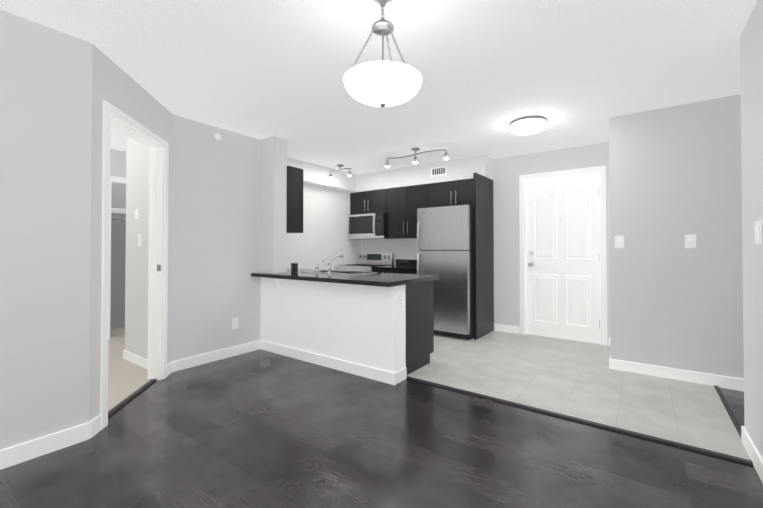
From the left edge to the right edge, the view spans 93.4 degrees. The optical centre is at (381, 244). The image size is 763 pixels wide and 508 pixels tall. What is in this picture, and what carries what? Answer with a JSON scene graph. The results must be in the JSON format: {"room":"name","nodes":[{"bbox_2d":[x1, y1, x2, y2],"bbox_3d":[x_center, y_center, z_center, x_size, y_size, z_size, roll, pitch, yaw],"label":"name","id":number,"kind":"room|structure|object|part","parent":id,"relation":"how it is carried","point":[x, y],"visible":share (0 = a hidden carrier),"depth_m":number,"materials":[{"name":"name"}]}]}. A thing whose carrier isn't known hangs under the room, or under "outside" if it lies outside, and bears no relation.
{"room":"empty dining area","nodes":[
{"label":"empty dining area","id":0,"kind":"room"},
{"bbox_2d":[108,327,150,410],"bbox_3d":[-3.296,1.228,3.366,3.540,0.014,4.800,0,-1,36],"label":"floor carpet","id":1,"kind":"object","parent":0,"point":[126,378],"visible":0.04,"depth_m":3.40,"materials":[{"name":"beige carpet"}]},
{"bbox_2d":[251,272,262,276],"bbox_3d":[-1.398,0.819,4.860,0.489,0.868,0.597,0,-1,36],"label":"countertop","id":2,"kind":"structure","parent":0,"point":[260,274],"depth_m":4.12,"materials":[{"name":"black stone"}]},
{"bbox_2d":[0,0,756,174],"bbox_3d":[-1.077,-1.326,2.400,8.500,0.100,8.200,0,-1,36],"label":"ceiling","id":3,"kind":"structure","parent":0,"point":[576,73],"depth_m":2.52,"materials":[{"name":"white paint"}]},
{"bbox_2d":[329,164,351,178],"bbox_3d":[-0.649,-1.141,5.623,0.436,0.197,0.110,0,-1,36],"label":"track spotlight","id":4,"kind":"object","parent":3,"relation":"attached to","point":[340,166],"visible":1,"depth_m":5.59,"materials":[{"name":"silver metal"}]},
{"bbox_2d":[343,0,421,106],"bbox_3d":[0.007,-0.991,1.838,0.402,0.583,0.402,0,-1,36],"label":"pendant light","id":5,"kind":"object","parent":3,"relation":"hanging from","point":[382,83],"visible":1,"depth_m":1.74,"materials":[{"name":"white glass"}]},
{"bbox_3d":[0.007,-0.782,1.835,0.402,0.104,0.402,0,-1,36],"label":"lamp shade","id":6,"kind":"part","parent":5,"relation":"part of","materials":[{"name":"white glass"}]},
{"bbox_2d":[385,147,448,166],"bbox_3d":[0.443,-1.151,4.694,0.918,0.197,0.110,0,-1,31],"label":"track spotlight","id":7,"kind":"object","parent":3,"relation":"attached to","point":[446,156],"visible":1,"depth_m":4.67,"materials":[{"name":"silver metal"}]},
{"bbox_2d":[510,116,547,134],"bbox_3d":[1.510,-1.213,3.696,0.353,0.096,0.353,0,-1,36],"label":"flush ceiling light","id":8,"kind":"object","parent":3,"relation":"attached to","point":[526,125],"visible":1,"depth_m":3.60,"materials":[{"name":"white glass"}]},
{"bbox_2d":[0,349,762,507],"bbox_3d":[-0.005,1.264,1.591,5.750,0.100,8.200,0,-1,36],"label":"floor","id":9,"kind":"structure","parent":0,"point":[260,428],"depth_m":2.06,"materials":[{"name":"black wood"}]},
{"bbox_2d":[108,376,752,464],"bbox_3d":[0.372,1.219,2.711,4.986,0.017,1.218,0,-1,5],"label":"threshold strip","id":10,"kind":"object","parent":9,"relation":"on","point":[637,434],"depth_m":2.55,"materials":[{"name":"grey wood"}]},
{"bbox_2d":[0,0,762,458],"bbox_3d":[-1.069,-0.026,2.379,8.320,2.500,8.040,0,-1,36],"label":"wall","id":11,"kind":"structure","parent":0,"point":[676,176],"depth_m":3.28,"materials":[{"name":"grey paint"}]},
{"bbox_2d":[0,415,100,469],"bbox_3d":[-2.794,1.154,0.943,0.023,0.105,3.411,0,-1,36],"label":"baseboard","id":12,"kind":"structure","parent":11,"relation":"attached to","point":[27,451],"depth_m":2.09,"materials":[{"name":"white wood"}]},
{"bbox_2d":[111,208,125,219],"bbox_3d":[-3.642,-0.416,5.256,0.560,0.134,0.770,0,-1,36],"label":"closet shelf","id":13,"kind":"object","parent":11,"relation":"attached to","point":[117,210],"visible":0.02,"depth_m":5.08,"materials":[{"name":"white"}]},
{"bbox_2d":[100,100,168,429],"bbox_3d":[-1.981,0.136,2.835,0.758,2.185,0.720,0,-1,36],"label":"door frame","id":14,"kind":"structure","parent":11,"relation":"attached to","point":[158,251],"depth_m":3.25,"materials":[{"name":"white wood"}]},
{"bbox_2d":[123,350,147,369],"bbox_3d":[-2.468,1.186,3.647,0.730,0.105,0.013,0,-1,36],"label":"baseboard","id":15,"kind":"structure","parent":11,"relation":"attached to","point":[140,361],"depth_m":3.67,"materials":[{"name":"white wood"}]},
{"bbox_2d":[135,209,138,218],"bbox_3d":[-2.529,-0.311,3.708,0.075,0.100,0.013,0,-1,36],"label":"light switch","id":16,"kind":"object","parent":11,"relation":"attached to","point":[136,213],"visible":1,"depth_m":3.70,"materials":[{"name":"white plastic"}]},
{"bbox_2d":[138,234,141,245],"bbox_3d":[-2.464,-0.042,3.658,0.075,0.120,0.013,0,-1,36],"label":"light switch","id":17,"kind":"object","parent":11,"relation":"attached to","point":[139,239],"visible":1,"depth_m":3.65,"materials":[{"name":"white plastic"}]},
{"bbox_2d":[167,340,259,375],"bbox_3d":[-1.766,1.188,3.821,0.020,0.105,1.046,0,-1,36],"label":"baseboard","id":18,"kind":"structure","parent":11,"relation":"attached to","point":[185,363],"depth_m":3.77,"materials":[{"name":"white wood"}]},
{"bbox_2d":[214,133,220,139],"bbox_3d":[-1.756,-1.155,3.856,0.026,0.070,0.070,0,-1,36],"label":"smoke detector","id":19,"kind":"object","parent":11,"relation":"attached to","point":[217,136],"visible":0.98,"depth_m":3.85,"materials":[{"name":"white plastic"}]},
{"bbox_2d":[232,317,237,328],"bbox_3d":[-1.634,0.882,4.016,0.010,0.120,0.075,0,-1,36],"label":"outlet","id":20,"kind":"object","parent":11,"relation":"attached to","point":[234,323],"visible":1,"depth_m":4.01,"materials":[{"name":"white plastic"}]},
{"bbox_2d":[287,166,302,232],"bbox_3d":[-1.373,-0.540,4.641,0.805,0.800,0.247,0,-1,36],"label":"upper cabinet","id":21,"kind":"object","parent":11,"relation":"attached to","point":[294,199],"visible":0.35,"depth_m":4.39,"materials":[{"name":"black wood"}]},
{"bbox_2d":[260,340,399,384],"bbox_3d":[-0.666,1.187,3.709,1.933,0.105,0.013,0,-1,36],"label":"baseboard","id":22,"kind":"structure","parent":11,"relation":"attached to","point":[391,378],"depth_m":3.55,"materials":[{"name":"white wood"}]},
{"bbox_2d":[350,189,385,214],"bbox_3d":[-0.158,-0.723,6.323,0.795,0.395,0.359,0,-1,36],"label":"upper cabinet","id":23,"kind":"object","parent":11,"relation":"attached to","point":[372,201],"visible":0.75,"depth_m":6.19,"materials":[{"name":"black wood"}]},
{"bbox_2d":[348,212,391,238],"bbox_3d":[-0.177,-0.310,6.281,0.778,0.427,0.442,0,-1,36],"label":"microwave","id":24,"kind":"object","parent":23,"relation":"attached to","point":[368,226],"visible":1,"depth_m":6.10,"materials":[{"name":"silver plastic"}]},
{"bbox_2d":[386,184,427,238],"bbox_3d":[0.483,-0.514,5.855,0.786,0.825,0.359,0,-1,36],"label":"upper cabinet","id":25,"kind":"object","parent":11,"relation":"attached to","point":[403,204],"visible":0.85,"depth_m":5.76,"materials":[{"name":"black wood"}]},
{"bbox_2d":[431,166,446,176],"bbox_3d":[0.861,-1.097,5.403,0.260,0.130,0.008,0,-1,36],"label":"air vent","id":26,"kind":"object","parent":11,"relation":"in","point":[439,171],"visible":1,"depth_m":5.39,"materials":[{"name":"white plastic"}]},
{"bbox_2d":[428,179,472,207],"bbox_3d":[1.149,-0.734,5.373,0.858,0.395,0.359,0,-1,36],"label":"upper cabinet","id":27,"kind":"object","parent":11,"relation":"attached to","point":[451,193],"visible":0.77,"depth_m":5.29,"materials":[{"name":"black wood"}]},
{"bbox_2d":[494,324,518,333],"bbox_3d":[1.777,1.203,5.111,0.355,0.105,0.013,0,-1,36],"label":"baseboard","id":28,"kind":"structure","parent":11,"relation":"attached to","point":[497,327],"depth_m":5.10,"materials":[{"name":"white wood"}]},
{"bbox_2d":[526,173,599,343],"bbox_3d":[2.359,0.179,4.718,0.885,2.128,0.130,0,-1,36],"label":"entry door","id":29,"kind":"structure","parent":11,"relation":"in","point":[562,260],"depth_m":4.72,"materials":[{"name":"white wood"}]},
{"bbox_2d":[519,166,606,345],"bbox_3d":[2.379,0.144,4.757,1.030,2.215,0.136,0,-1,36],"label":"door frame","id":30,"kind":"structure","parent":11,"relation":"attached to","point":[601,170],"depth_m":4.56,"materials":[{"name":"white wood"}]},
{"bbox_2d":[615,236,623,247],"bbox_3d":[2.333,-0.023,3.521,0.075,0.120,0.013,0,-1,36],"label":"light switch","id":31,"kind":"object","parent":11,"relation":"attached to","point":[619,241],"visible":1,"depth_m":3.52,"materials":[{"name":"white plastic"}]},
{"bbox_2d":[609,356,743,391],"bbox_3d":[3.089,1.178,2.961,2.053,0.105,0.017,0,-1,36],"label":"baseboard","id":32,"kind":"structure","parent":11,"relation":"attached to","point":[726,382],"depth_m":3.24,"materials":[{"name":"white wood"}]},
{"bbox_2d":[685,235,695,247],"bbox_3d":[2.761,-0.027,3.210,0.075,0.120,0.013,0,-1,36],"label":"light switch","id":33,"kind":"object","parent":11,"relation":"attached to","point":[690,241],"visible":1,"depth_m":3.21,"materials":[{"name":"white plastic"}]},
{"bbox_2d":[741,426,762,482],"bbox_3d":[0.544,1.142,-0.097,0.013,0.105,5.713,0,-1,36],"label":"baseboard","id":34,"kind":"structure","parent":11,"relation":"attached to","point":[752,451],"depth_m":1.99,"materials":[{"name":"white wood"}]},
{"bbox_2d":[755,220,761,243],"bbox_3d":[1.981,-0.062,1.894,0.013,0.120,0.115,0,-1,36],"label":"switch plate","id":35,"kind":"object","parent":11,"relation":"attached to","point":[758,232],"visible":1,"depth_m":1.88,"materials":[{"name":"white plastic"}]},
{"bbox_2d":[407,330,750,459],"bbox_3d":[0.877,1.242,4.375,4.745,0.008,2.460,0,-1,36],"label":"floor","id":36,"kind":"structure","parent":0,"point":[578,379],"depth_m":3.09,"materials":[{"name":"grey tile"}]},
{"bbox_2d":[335,252,393,271],"bbox_3d":[-0.295,0.704,6.114,0.766,1.125,0.696,0,-1,36],"label":"range","id":37,"kind":"object","parent":36,"relation":"on","point":[367,261],"visible":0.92,"depth_m":6.20,"materials":[{"name":"grey metal"}]},
{"bbox_2d":[374,269,416,273],"bbox_3d":[0.390,0.828,5.699,0.825,0.868,0.694,0,-1,36],"label":"base cabinet","id":38,"kind":"object","parent":36,"relation":"on","point":[395,271],"visible":0.02,"depth_m":5.45,"materials":[{"name":"black wood"}]},
{"bbox_2d":[373,259,416,270],"bbox_3d":[0.394,0.322,5.706,0.825,0.140,0.688,0,-1,36],"label":"countertop","id":39,"kind":"structure","parent":38,"relation":"on","point":[407,264],"depth_m":5.74,"materials":[{"name":"black stone"}]},
{"bbox_2d":[403,279,434,374],"bbox_3d":[0.182,0.805,3.711,0.489,0.868,0.597,0,-1,36],"label":"base cabinet","id":40,"kind":"object","parent":36,"relation":"on","point":[419,299],"depth_m":3.56,"materials":[{"name":"black wood"}]},
{"bbox_2d":[263,267,438,286],"bbox_3d":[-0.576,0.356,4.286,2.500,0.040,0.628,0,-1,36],"label":"countertop","id":41,"kind":"structure","parent":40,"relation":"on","point":[418,278],"depth_m":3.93,"materials":[{"name":"grey stone"}]},
{"bbox_2d":[315,255,343,272],"bbox_3d":[-0.621,0.227,4.265,0.264,0.205,0.231,0,-1,36],"label":"faucet","id":42,"kind":"object","parent":41,"relation":"on","point":[329,266],"depth_m":4.19,"materials":[{"name":"silver metal"}]},
{"bbox_2d":[304,270,377,274],"bbox_3d":[-0.506,0.419,4.271,0.824,0.180,0.434,0,-1,36],"label":"sink","id":43,"kind":"object","parent":41,"relation":"in","point":[338,272],"depth_m":4.25,"materials":[{"name":"silver metal"}]},
{"bbox_2d":[398,295,401,307],"bbox_3d":[0.167,0.513,3.230,0.010,0.115,0.070,0,-1,36],"label":"outlet","id":44,"kind":"object","parent":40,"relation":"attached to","point":[399,301],"visible":1,"depth_m":3.22,"materials":[{"name":"white plastic"}]},
{"bbox_2d":[417,204,473,339],"bbox_3d":[0.999,0.370,5.075,0.740,1.770,0.800,0,-1,36],"label":"refrigerator","id":45,"kind":"object","parent":36,"relation":"on","point":[445,246],"visible":0.73,"depth_m":4.73,"materials":[{"name":"grey metal"}]},
{"bbox_2d":[473,173,493,339],"bbox_3d":[1.419,0.159,4.969,0.038,2.190,0.678,0,-1,36],"label":"panel","id":46,"kind":"object","parent":36,"relation":"on","point":[483,228],"visible":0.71,"depth_m":4.89,"materials":[{"name":"black wood"}]}
]}

